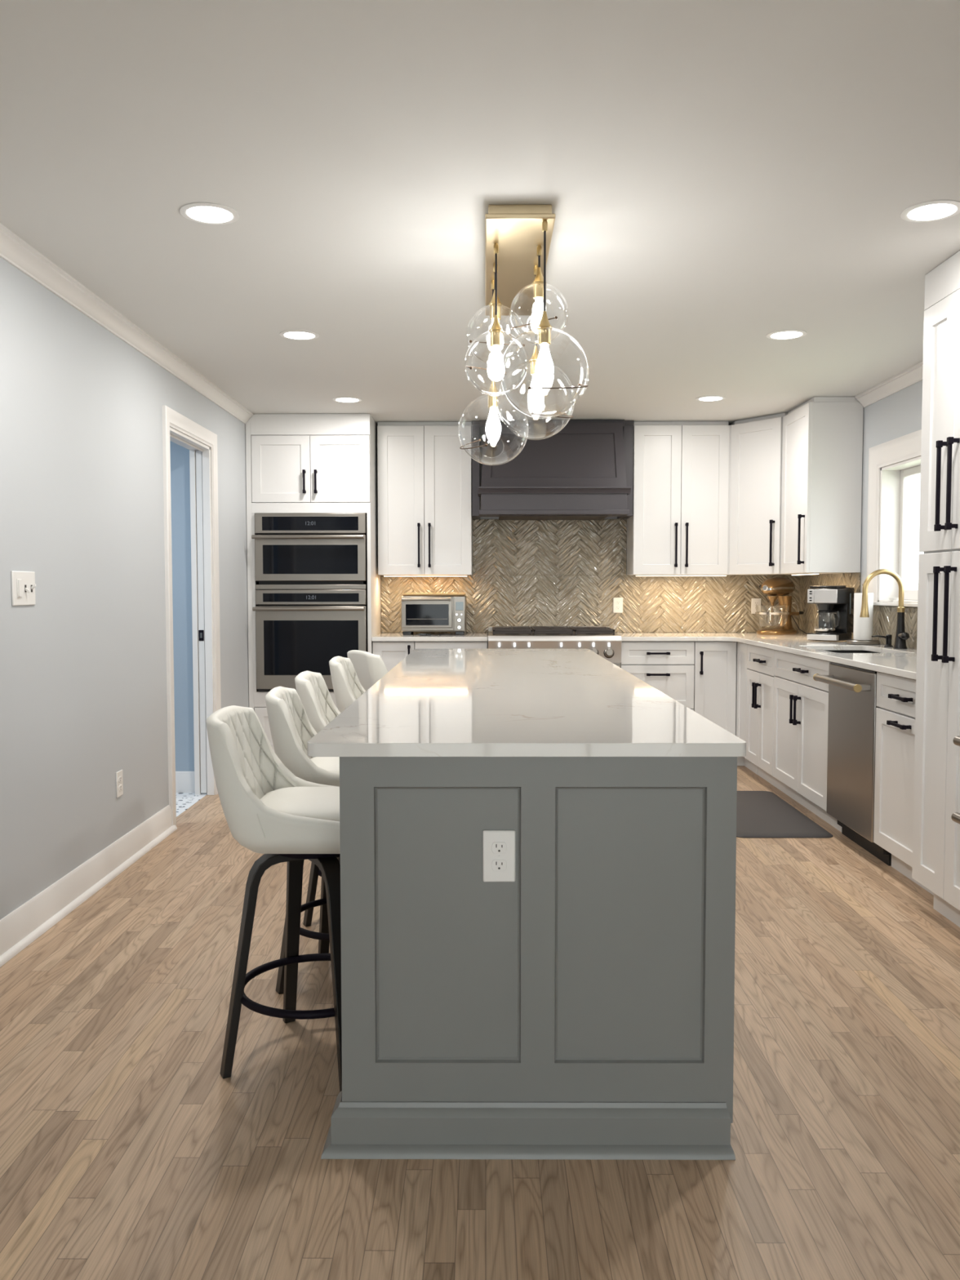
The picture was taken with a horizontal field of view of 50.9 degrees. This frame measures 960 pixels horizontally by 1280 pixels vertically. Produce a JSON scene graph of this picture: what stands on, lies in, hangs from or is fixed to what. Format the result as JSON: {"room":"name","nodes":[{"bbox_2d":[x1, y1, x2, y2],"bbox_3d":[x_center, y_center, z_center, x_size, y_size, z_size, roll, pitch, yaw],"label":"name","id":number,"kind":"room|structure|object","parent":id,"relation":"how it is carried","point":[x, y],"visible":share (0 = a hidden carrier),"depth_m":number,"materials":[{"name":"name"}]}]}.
{"room":"kitchen","nodes":[
{"label":"kitchen","id":0,"kind":"room"},
{"bbox_2d":[0,257,248,919],"bbox_3d":[-1.687,-0.097,2.502,0.120,2.440,10.190,0,3,0],"label":"wall","id":1,"kind":"structure","parent":0,"point":[83,696],"depth_m":4.08,"materials":[{"name":"grey paint"}]},
{"bbox_2d":[11,570,35,605],"bbox_3d":[-1.610,-0.183,3.575,0.021,0.121,0.176,0,3,0],"label":"switch plate","id":2,"kind":"object","parent":1,"relation":"attached to","point":[23,583],"visible":1,"depth_m":3.57,"materials":[{"name":"white plastic"}]},
{"bbox_2d":[0,804,177,967],"bbox_3d":[-1.614,1.117,1.358,0.036,0.132,7.780,0,3,0],"label":"baseboard","id":3,"kind":"structure","parent":1,"relation":"attached to","point":[28,922],"depth_m":4.00,"materials":[{"name":"white paint"}]},
{"bbox_2d":[115,769,123,797],"bbox_3d":[-1.611,0.643,4.511,0.008,0.115,0.073,0,3,0],"label":"outlet","id":4,"kind":"object","parent":1,"relation":"attached to","point":[119,781],"visible":1,"depth_m":4.50,"materials":[{"name":"white plastic"}]},
{"bbox_2d":[0,222,253,423],"bbox_3d":[-1.599,-1.264,2.114,0.060,0.070,9.535,0,3,0],"label":"trim","id":5,"kind":"structure","parent":1,"relation":"attached to","point":[14,250],"depth_m":4.25,"materials":[{"name":"white paint"}]},
{"bbox_2d":[161,404,221,826],"bbox_3d":[-1.600,-0.129,5.662,0.020,2.178,0.981,0,3,0],"label":"trim","id":6,"kind":"structure","parent":1,"relation":"attached to","point":[171,418],"depth_m":5.25,"materials":[{"name":"white paint"}]},
{"bbox_2d":[169,426,215,795],"bbox_3d":[-1.669,-0.085,5.665,0.120,2.091,0.807,0,3,0],"label":"trim","id":7,"kind":"structure","parent":1,"relation":"attached to","point":[176,437],"depth_m":6.04,"materials":[{"name":"white paint"}]},
{"bbox_2d":[195,450,207,792],"bbox_3d":[-1.674,-0.101,6.058,0.035,2.058,0.019,0,3,0],"label":"door","id":8,"kind":"structure","parent":1,"relation":"in","point":[198,454],"depth_m":6.05,"materials":[{"name":"white paint"}]},
{"bbox_2d":[169,440,194,771],"bbox_3d":[-2.603,-0.228,5.059,1.740,2.440,2.300,0,3,0],"label":"wall","id":9,"kind":"structure","parent":0,"point":[180,455],"depth_m":6.12,"materials":[{"name":"blue paint"}]},
{"bbox_2d":[175,771,195,792],"bbox_3d":[-2.546,0.870,6.174,1.640,0.132,0.016,0,3,0],"label":"baseboard","id":10,"kind":"structure","parent":9,"relation":"attached to","point":[184,780],"depth_m":6.16,"materials":[{"name":"white paint"}]},
{"bbox_2d":[0,0,959,425],"bbox_3d":[-0.483,-1.367,2.441,6.010,0.100,10.410,0,3,0],"label":"ceiling","id":11,"kind":"structure","parent":0,"point":[717,177],"depth_m":2.92,"materials":[{"name":"white paint"}]},
{"bbox_2d":[179,202,239,224],"bbox_3d":[-0.859,-1.352,3.204,0.184,0.006,0.184,0,3,0],"label":"recessed light","id":12,"kind":"object","parent":11,"relation":"in","point":[208,213],"visible":1,"depth_m":3.19,"materials":[{"name":"white plastic"}]},
{"bbox_2d":[279,329,319,340],"bbox_3d":[-0.848,-1.431,4.737,0.184,0.006,0.184,0,3,0],"label":"recessed light","id":13,"kind":"object","parent":11,"relation":"in","point":[301,335],"visible":1,"depth_m":4.73,"materials":[{"name":"white plastic"}]},
{"bbox_2d":[332,396,361,402],"bbox_3d":[-0.838,-1.515,6.365,0.184,0.006,0.184,0,3,0],"label":"recessed light","id":14,"kind":"object","parent":11,"relation":"in","point":[341,399],"visible":1,"depth_m":6.35,"materials":[{"name":"white"}]},
{"bbox_2d":[457,204,589,466],"bbox_3d":[0.130,-1.010,3.619,0.426,0.730,1.232,0,3,0],"label":"pendant light","id":15,"kind":"object","parent":11,"relation":"hanging from","point":[517,237],"visible":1,"depth_m":3.35,"materials":[{"name":"clear glass"}]},
{"bbox_2d":[485,380,501,438],"bbox_3d":[0.050,-0.860,3.760,0.059,0.216,0.059,0,3,0],"label":"bulb","id":16,"kind":"object","parent":15,"relation":"attached to","point":[493,427],"depth_m":3.74,"materials":[{"name":"white glass"}]},
{"bbox_2d":[487,289,503,351],"bbox_3d":[0.054,-1.121,3.547,0.059,0.216,0.059,0,3,0],"label":"socket","id":17,"kind":"object","parent":15,"relation":"attached to","point":[491,305],"depth_m":3.53,"materials":[{"name":"gold"}]},
{"bbox_2d":[487,315,505,381],"bbox_3d":[0.053,-0.970,3.354,0.059,0.216,0.059,0,3,0],"label":"bulb","id":18,"kind":"object","parent":15,"relation":"attached to","point":[495,331],"depth_m":3.34,"materials":[{"name":"white glass"}]},
{"bbox_2d":[527,346,544,407],"bbox_3d":[0.199,-0.936,3.586,0.059,0.216,0.059,0,3,0],"label":"bulb","id":19,"kind":"object","parent":15,"relation":"attached to","point":[535,397],"depth_m":3.57,"materials":[{"name":"white glass"}]},
{"bbox_2d":[530,266,543,333],"bbox_3d":[0.197,-1.133,3.365,0.059,0.216,0.059,0,3,0],"label":"bulb","id":20,"kind":"object","parent":15,"relation":"attached to","point":[538,283],"depth_m":3.35,"materials":[{"name":"white glass"}]},
{"bbox_2d":[535,311,554,381],"bbox_3d":[0.201,-0.916,3.146,0.059,0.216,0.059,0,3,0],"label":"bulb","id":21,"kind":"object","parent":15,"relation":"attached to","point":[544,370],"depth_m":3.13,"materials":[{"name":"white glass"}]},
{"bbox_2d":[695,395,725,401],"bbox_3d":[1.448,-1.515,6.333,0.184,0.006,0.184,0,3,0],"label":"recessed light","id":22,"kind":"object","parent":11,"relation":"in","point":[713,397],"visible":1,"depth_m":6.33,"materials":[{"name":"white"}]},
{"bbox_2d":[766,329,807,339],"bbox_3d":[1.441,-1.433,4.740,0.184,0.006,0.184,0,3,0],"label":"recessed light","id":23,"kind":"object","parent":11,"relation":"in","point":[783,334],"visible":1,"depth_m":4.72,"materials":[{"name":"white plastic"}]},
{"bbox_2d":[900,200,959,222],"bbox_3d":[1.429,-1.354,3.189,0.184,0.006,0.184,0,3,0],"label":"recessed light","id":24,"kind":"object","parent":11,"relation":"in","point":[938,210],"visible":1,"depth_m":3.18,"materials":[{"name":"white"}]},
{"bbox_2d":[0,765,959,1279],"bbox_3d":[-0.455,1.147,2.610,5.860,0.062,10.290,0,3,0],"label":"floor","id":25,"kind":"structure","parent":0,"point":[126,1152],"depth_m":2.37,"materials":[{"name":"brown wood"}]},
{"bbox_2d":[206,705,342,1092],"bbox_3d":[-0.450,0.646,2.679,0.492,0.935,0.464,0,3,0],"label":"bar stool","id":26,"kind":"object","parent":25,"relation":"on","point":[269,811],"visible":0.81,"depth_m":2.56,"materials":[{"name":"white leather"}]},
{"bbox_2d":[265,686,339,994],"bbox_3d":[-0.422,0.618,3.228,0.492,0.935,0.464,0,3,-3],"label":"bar stool","id":27,"kind":"object","parent":25,"relation":"on","point":[291,729],"visible":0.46,"depth_m":3.06,"materials":[{"name":"white leather"}]},
{"bbox_2d":[245,413,381,752],"bbox_3d":[-1.173,-0.340,7.240,0.850,2.438,0.690,0,3,0],"label":"tall cabinet","id":28,"kind":"object","parent":25,"relation":"on","point":[295,463],"visible":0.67,"depth_m":6.90,"materials":[{"name":"white paint"}]},
{"bbox_2d":[251,512,368,691],"bbox_3d":[-1.163,-0.266,7.146,0.762,1.226,0.612,0,3,0],"label":"wall oven","id":29,"kind":"object","parent":28,"relation":"in","point":[311,569],"visible":0.99,"depth_m":6.91,"materials":[{"name":"silver metal"}]},
{"bbox_2d":[294,671,340,926],"bbox_3d":[-0.441,0.587,3.838,0.492,0.935,0.464,0,3,-1],"label":"bar stool","id":30,"kind":"object","parent":25,"relation":"on","point":[320,708],"visible":0.2,"depth_m":3.73,"materials":[{"name":"white leather"}]},
{"bbox_2d":[328,656,365,863],"bbox_3d":[-0.439,0.543,4.677,0.492,0.935,0.464,0,3,0],"label":"bar stool","id":31,"kind":"object","parent":25,"relation":"on","point":[347,686],"visible":0.28,"depth_m":4.50,"materials":[{"name":"white leather"}]},
{"bbox_2d":[346,649,387,691],"bbox_3d":[-0.420,0.513,5.261,0.491,0.935,0.464,-2,3,-31],"label":"bar stool","id":32,"kind":"object","parent":25,"relation":"on","point":[370,668],"visible":0.26,"depth_m":5.04,"materials":[{"name":"white leather"}]},
{"bbox_2d":[372,641,414,671],"bbox_3d":[-0.598,0.436,7.289,0.291,0.882,0.648,0,3,0],"label":"base cabinet","id":33,"kind":"object","parent":25,"relation":"on","point":[391,653],"visible":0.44,"depth_m":6.99,"materials":[{"name":"white paint"}]},
{"bbox_2d":[414,641,487,648],"bbox_3d":[-0.198,0.435,7.287,0.504,0.882,0.648,0,3,0],"label":"base cabinet","id":34,"kind":"object","parent":25,"relation":"on","point":[418,645],"visible":0.02,"depth_m":6.98,"materials":[{"name":"white paint"}]},
{"bbox_2d":[371,632,487,641],"bbox_3d":[-0.346,-0.022,7.269,0.800,0.030,0.638,0,3,0],"label":"countertop","id":35,"kind":"structure","parent":34,"relation":"on","point":[383,637],"depth_m":6.95,"materials":[{"name":"white stone"}]},
{"bbox_2d":[400,595,466,635],"bbox_3d":[-0.333,-0.182,7.329,0.465,0.282,0.346,0,3,0],"label":"toaster oven","id":36,"kind":"object","parent":35,"relation":"on","point":[438,613],"visible":1,"depth_m":7.20,"materials":[{"name":"silver metal"}]},
{"bbox_2d":[402,593,465,595],"bbox_3d":[-0.332,-0.333,7.347,0.442,0.016,0.275,0,3,0],"label":"cutting board","id":37,"kind":"object","parent":36,"relation":"on","point":[403,594],"visible":1,"depth_m":7.21,"materials":[{"name":"brown wood"}]},
{"bbox_2d":[419,633,459,635],"bbox_3d":[-0.288,-0.039,7.173,0.287,0.013,0.053,0,3,-6],"label":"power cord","id":38,"kind":"object","parent":35,"relation":"on","point":[420,633],"visible":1,"depth_m":7.16,"materials":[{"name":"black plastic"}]},
{"bbox_2d":[320,756,737,1159],"bbox_3d":[0.116,0.607,3.946,0.912,0.882,3.524,0,3,0],"label":"kitchen island","id":39,"kind":"object","parent":25,"relation":"on","point":[580,1006],"visible":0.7,"depth_m":2.23,"materials":[{"name":"grey paint"}]},
{"bbox_2d":[482,830,515,881],"bbox_3d":[0.042,0.477,2.225,0.072,0.115,0.008,0,3,0],"label":"outlet","id":40,"kind":"object","parent":39,"relation":"attached to","point":[498,846],"visible":1,"depth_m":2.22,"materials":[{"name":"white plastic"}]},
{"bbox_2d":[491,842,506,853],"bbox_3d":[0.042,0.458,2.222,0.033,0.025,0.003,0,3,0],"label":"socket","id":41,"kind":"object","parent":40,"relation":"attached to","point":[496,847],"depth_m":2.22,"materials":[{"name":"grey plastic"}]},
{"bbox_2d":[491,859,506,871],"bbox_3d":[0.042,0.497,2.224,0.033,0.025,0.003,0,3,0],"label":"socket","id":42,"kind":"object","parent":40,"relation":"attached to","point":[496,864],"depth_m":2.22,"materials":[{"name":"grey plastic"}]},
{"bbox_2d":[307,648,746,756],"bbox_3d":[0.111,0.151,3.894,0.960,0.030,3.416,0,3,0],"label":"island countertop","id":43,"kind":"structure","parent":39,"relation":"on","point":[433,702],"depth_m":2.68,"materials":[{"name":"white stone"}]},
{"bbox_2d":[488,626,622,667],"bbox_3d":[0.514,0.396,7.242,0.914,0.964,0.723,0,3,0],"label":"range","id":44,"kind":"object","parent":25,"relation":"on","point":[603,641],"visible":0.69,"depth_m":6.91,"materials":[{"name":"silver metal"}]},
{"bbox_2d":[488,631,621,635],"bbox_3d":[0.514,-0.038,7.258,0.914,0.020,0.646,0,3,0],"label":"cooktop","id":45,"kind":"object","parent":44,"relation":"in","point":[490,633],"depth_m":7.00,"materials":[{"name":"black metal"}]},
{"bbox_2d":[620,640,694,711],"bbox_3d":[1.232,0.434,7.279,0.510,0.882,0.648,0,3,0],"label":"base cabinet","id":46,"kind":"object","parent":25,"relation":"on","point":[667,666],"visible":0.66,"depth_m":6.98,"materials":[{"name":"white paint"}]},
{"bbox_2d":[614,632,916,679],"bbox_3d":[1.677,0.054,5.749,1.421,0.030,3.661,0,3,0],"label":"countertop","id":47,"kind":"structure","parent":46,"relation":"on","point":[890,660],"depth_m":5.88,"materials":[{"name":"white stone"}]},
{"bbox_2d":[755,577,807,635],"bbox_3d":[2.185,-0.240,7.131,0.389,0.414,0.694,0,3,0],"label":"stand mixer","id":48,"kind":"object","parent":47,"relation":"on","point":[776,587],"visible":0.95,"depth_m":7.27,"materials":[{"name":"brown metal"}]},
{"bbox_2d":[755,604,790,629],"bbox_3d":[2.112,-0.166,7.283,0.242,0.170,0.242,-3,4,-43],"label":"bowl","id":49,"kind":"object","parent":48,"relation":"on","point":[783,623],"depth_m":7.35,"materials":[{"name":"clear glass"}]},
{"bbox_2d":[806,585,854,641],"bbox_3d":[2.219,-0.172,6.363,0.204,0.344,0.264,3,4,43],"label":"coffee maker","id":50,"kind":"object","parent":47,"relation":"on","point":[834,604],"visible":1,"depth_m":6.31,"materials":[{"name":"black plastic"}]},
{"bbox_2d":[815,604,835,610],"bbox_3d":[2.170,-0.207,6.335,0.120,0.040,0.120,3,4,43],"label":"basket","id":51,"kind":"object","parent":50,"relation":"on","point":[820,606],"depth_m":6.29,"materials":[{"name":"black plastic"}]},
{"bbox_2d":[826,650,879,653],"bbox_3d":[2.052,0.194,5.549,0.440,0.228,0.725,0,3,0],"label":"sink","id":52,"kind":"object","parent":47,"relation":"in","point":[837,651],"visible":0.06,"depth_m":5.89,"materials":[{"name":"black"}]},
{"bbox_2d":[846,582,879,644],"bbox_3d":[2.282,-0.157,6.003,0.184,0.364,0.184,0,3,0],"label":"paper towel holder","id":53,"kind":"object","parent":47,"relation":"on","point":[863,626],"visible":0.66,"depth_m":5.96,"materials":[{"name":"white paper"}]},
{"bbox_2d":[871,634,893,647],"bbox_3d":[2.286,0.004,5.731,0.121,0.070,0.048,0,3,0],"label":"soap dispenser","id":54,"kind":"object","parent":47,"relation":"on","point":[888,637],"visible":0.99,"depth_m":5.72,"materials":[{"name":"black plastic"}]},
{"bbox_2d":[859,568,909,648],"bbox_3d":[2.228,-0.171,5.538,0.260,0.439,0.120,0,3,0],"label":"faucet","id":55,"kind":"object","parent":47,"relation":"on","point":[901,636],"visible":1,"depth_m":5.54,"materials":[{"name":"gold metal"}]},
{"bbox_2d":[693,640,758,774],"bbox_3d":[1.942,0.440,7.162,0.906,0.882,0.876,0,3,0],"label":"base cabinet","id":56,"kind":"object","parent":25,"relation":"on","point":[720,667],"visible":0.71,"depth_m":6.99,"materials":[{"name":"white paint"}]},
{"bbox_2d":[746,644,786,794],"bbox_3d":[2.063,0.478,6.410,0.656,0.882,0.625,0,3,0],"label":"base cabinet","id":57,"kind":"object","parent":25,"relation":"on","point":[760,660],"visible":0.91,"depth_m":6.37,"materials":[{"name":"white paint"}]},
{"bbox_2d":[736,791,832,838],"bbox_3d":[1.532,0.953,5.606,0.502,0.018,1.125,0,3,0],"label":"floor mat","id":58,"kind":"object","parent":25,"relation":"on","point":[759,814],"visible":0.72,"depth_m":5.38,"materials":[{"name":"grey rubber"}]},
{"bbox_2d":[773,649,841,831],"bbox_3d":[2.059,0.520,5.609,0.656,0.882,0.975,0,3,0],"label":"base cabinet","id":59,"kind":"object","parent":25,"relation":"on","point":[801,702],"visible":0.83,"depth_m":5.56,"materials":[{"name":"white paint"}]},
{"bbox_2d":[813,662,891,866],"bbox_3d":[2.026,0.564,4.814,0.700,0.876,0.604,0,3,0],"label":"dishwasher","id":60,"kind":"object","parent":25,"relation":"on","point":[852,691],"visible":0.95,"depth_m":4.76,"materials":[{"name":"silver metal"}]},
{"bbox_2d":[873,671,933,895],"bbox_3d":[2.051,0.591,4.224,0.656,0.882,0.566,0,3,0],"label":"base cabinet","id":61,"kind":"object","parent":25,"relation":"on","point":[895,745],"visible":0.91,"depth_m":4.30,"materials":[{"name":"white paint"}]},
{"bbox_2d":[911,250,959,927],"bbox_3d":[2.014,-0.158,3.646,0.724,2.438,0.509,0,3,0],"label":"pantry cabinet","id":62,"kind":"object","parent":25,"relation":"on","point":[935,864],"visible":1,"depth_m":3.71,"materials":[{"name":"white paint"}]},
{"bbox_2d":[951,735,959,824],"bbox_3d":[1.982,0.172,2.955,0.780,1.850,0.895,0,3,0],"label":"handle","id":63,"kind":"object","parent":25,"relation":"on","point":[955,816],"visible":1,"depth_m":3.38,"materials":[{"name":"silver metal"}]},
{"bbox_2d":[380,435,786,648],"bbox_3d":[0.411,-0.363,7.639,4.260,2.440,0.120,0,3,0],"label":"wall","id":64,"kind":"structure","parent":0,"point":[481,436],"depth_m":7.55,"materials":[{"name":"grey paint"}]},
{"bbox_2d":[377,422,471,575],"bbox_3d":[-0.396,-1.020,7.351,0.672,1.092,0.372,0,3,0],"label":"upper cabinet","id":65,"kind":"object","parent":64,"relation":"attached to","point":[424,477],"visible":0.97,"depth_m":7.21,"materials":[{"name":"white paint"}]},
{"bbox_2d":[383,574,467,576],"bbox_3d":[-0.396,-0.467,7.333,0.610,0.010,0.030,0,3,0],"label":"light","id":66,"kind":"object","parent":65,"relation":"attached to","point":[384,575],"visible":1,"depth_m":7.32,"materials":[{"name":"white plastic"}]},
{"bbox_2d":[471,419,634,519],"bbox_3d":[0.518,-1.218,7.239,1.153,0.685,0.566,0,3,0],"label":"range hood","id":67,"kind":"object","parent":64,"relation":"attached to","point":[584,471],"visible":1,"depth_m":7.06,"materials":[{"name":"grey paint"}]},
{"bbox_2d":[477,486,631,496],"bbox_3d":[0.515,-1.044,7.085,1.059,0.047,0.240,0,3,0],"label":"mantel shelf","id":68,"kind":"object","parent":67,"relation":"attached to","point":[482,491],"depth_m":6.99,"materials":[{"name":"grey paint"}]},
{"bbox_2d":[381,519,799,632],"bbox_3d":[0.828,-0.479,7.563,3.144,0.850,0.015,0,3,0],"label":"backsplash","id":69,"kind":"structure","parent":64,"relation":"attached to","point":[526,572],"depth_m":7.57,"materials":[{"name":"beige tile"}]},
{"bbox_2d":[613,597,622,613],"bbox_3d":[1.036,-0.261,7.564,0.073,0.115,0.008,0,3,0],"label":"outlet","id":70,"kind":"object","parent":69,"relation":"attached to","point":[617,602],"visible":1,"depth_m":7.56,"materials":[{"name":"white plastic"}]},
{"bbox_2d":[751,598,760,613],"bbox_3d":[2.071,-0.255,7.559,0.073,0.115,0.008,0,3,0],"label":"outlet","id":71,"kind":"object","parent":69,"relation":"attached to","point":[757,602],"visible":0.88,"depth_m":7.56,"materials":[{"name":"white plastic"}]},
{"bbox_2d":[626,421,731,575],"bbox_3d":[1.444,-1.022,7.342,0.694,1.092,0.372,0,3,0],"label":"upper cabinet","id":72,"kind":"object","parent":64,"relation":"attached to","point":[679,523],"visible":0.98,"depth_m":7.20,"materials":[{"name":"white paint"}]},
{"bbox_2d":[635,574,727,576],"bbox_3d":[1.459,-0.468,7.323,0.660,0.010,0.030,0,3,0],"label":"light","id":73,"kind":"object","parent":72,"relation":"attached to","point":[635,575],"visible":1,"depth_m":7.31,"materials":[{"name":"white plastic"}]},
{"bbox_2d":[836,380,922,607],"bbox_3d":[2.443,-0.100,2.480,0.140,2.440,10.190,0,3,0],"label":"wall","id":74,"kind":"structure","parent":0,"point":[898,415],"depth_m":5.96,"materials":[{"name":"grey paint"}]},
{"bbox_2d":[728,413,791,574],"bbox_3d":[2.085,-1.014,7.189,0.602,1.092,0.670,0,3,0],"label":"upper cabinet","id":75,"kind":"object","parent":74,"relation":"attached to","point":[756,443],"visible":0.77,"depth_m":7.02,"materials":[{"name":"white paint"}]},
{"bbox_2d":[780,396,863,573],"bbox_3d":[2.201,-0.983,6.583,0.380,1.092,0.550,0,3,0],"label":"upper cabinet","id":76,"kind":"object","parent":74,"relation":"attached to","point":[822,455],"visible":0.96,"depth_m":6.32,"materials":[{"name":"white paint"}]},
{"bbox_2d":[791,573,819,575],"bbox_3d":[2.141,-0.434,6.645,0.030,0.010,0.500,0,3,0],"label":"light","id":77,"kind":"object","parent":76,"relation":"attached to","point":[801,574],"visible":1,"depth_m":6.59,"materials":[{"name":"white plastic"}]},
{"bbox_2d":[798,572,917,648],"bbox_3d":[2.383,-0.177,5.734,0.014,0.431,3.660,0,3,0],"label":"backsplash","id":78,"kind":"structure","parent":74,"relation":"attached to","point":[885,617],"depth_m":6.40,"materials":[{"name":"beige tile"}]},
{"bbox_2d":[854,360,923,407],"bbox_3d":[2.357,-1.419,5.064,0.060,0.070,2.425,0,3,0],"label":"trim","id":79,"kind":"structure","parent":74,"relation":"attached to","point":[913,375],"depth_m":5.77,"materials":[{"name":"white paint"}]},
{"bbox_2d":[866,429,921,601],"bbox_3d":[2.378,-0.669,5.510,0.022,0.935,1.330,0,3,0],"label":"trim","id":80,"kind":"structure","parent":74,"relation":"attached to","point":[907,446],"depth_m":6.05,"materials":[{"name":"white paint"}]},
{"bbox_2d":[873,455,920,607],"bbox_3d":[2.445,-0.591,5.514,0.181,0.820,1.340,0,3,0],"label":"window","id":81,"kind":"structure","parent":74,"relation":"in","point":[894,482],"depth_m":6.01,"materials":[{"name":"white paint"}]},
{"bbox_2d":[888,597,898,601],"bbox_3d":[2.409,-0.233,5.863,0.055,0.028,0.100,0,3,0],"label":"soap dish","id":82,"kind":"object","parent":81,"relation":"on","point":[891,599],"visible":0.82,"depth_m":5.83,"materials":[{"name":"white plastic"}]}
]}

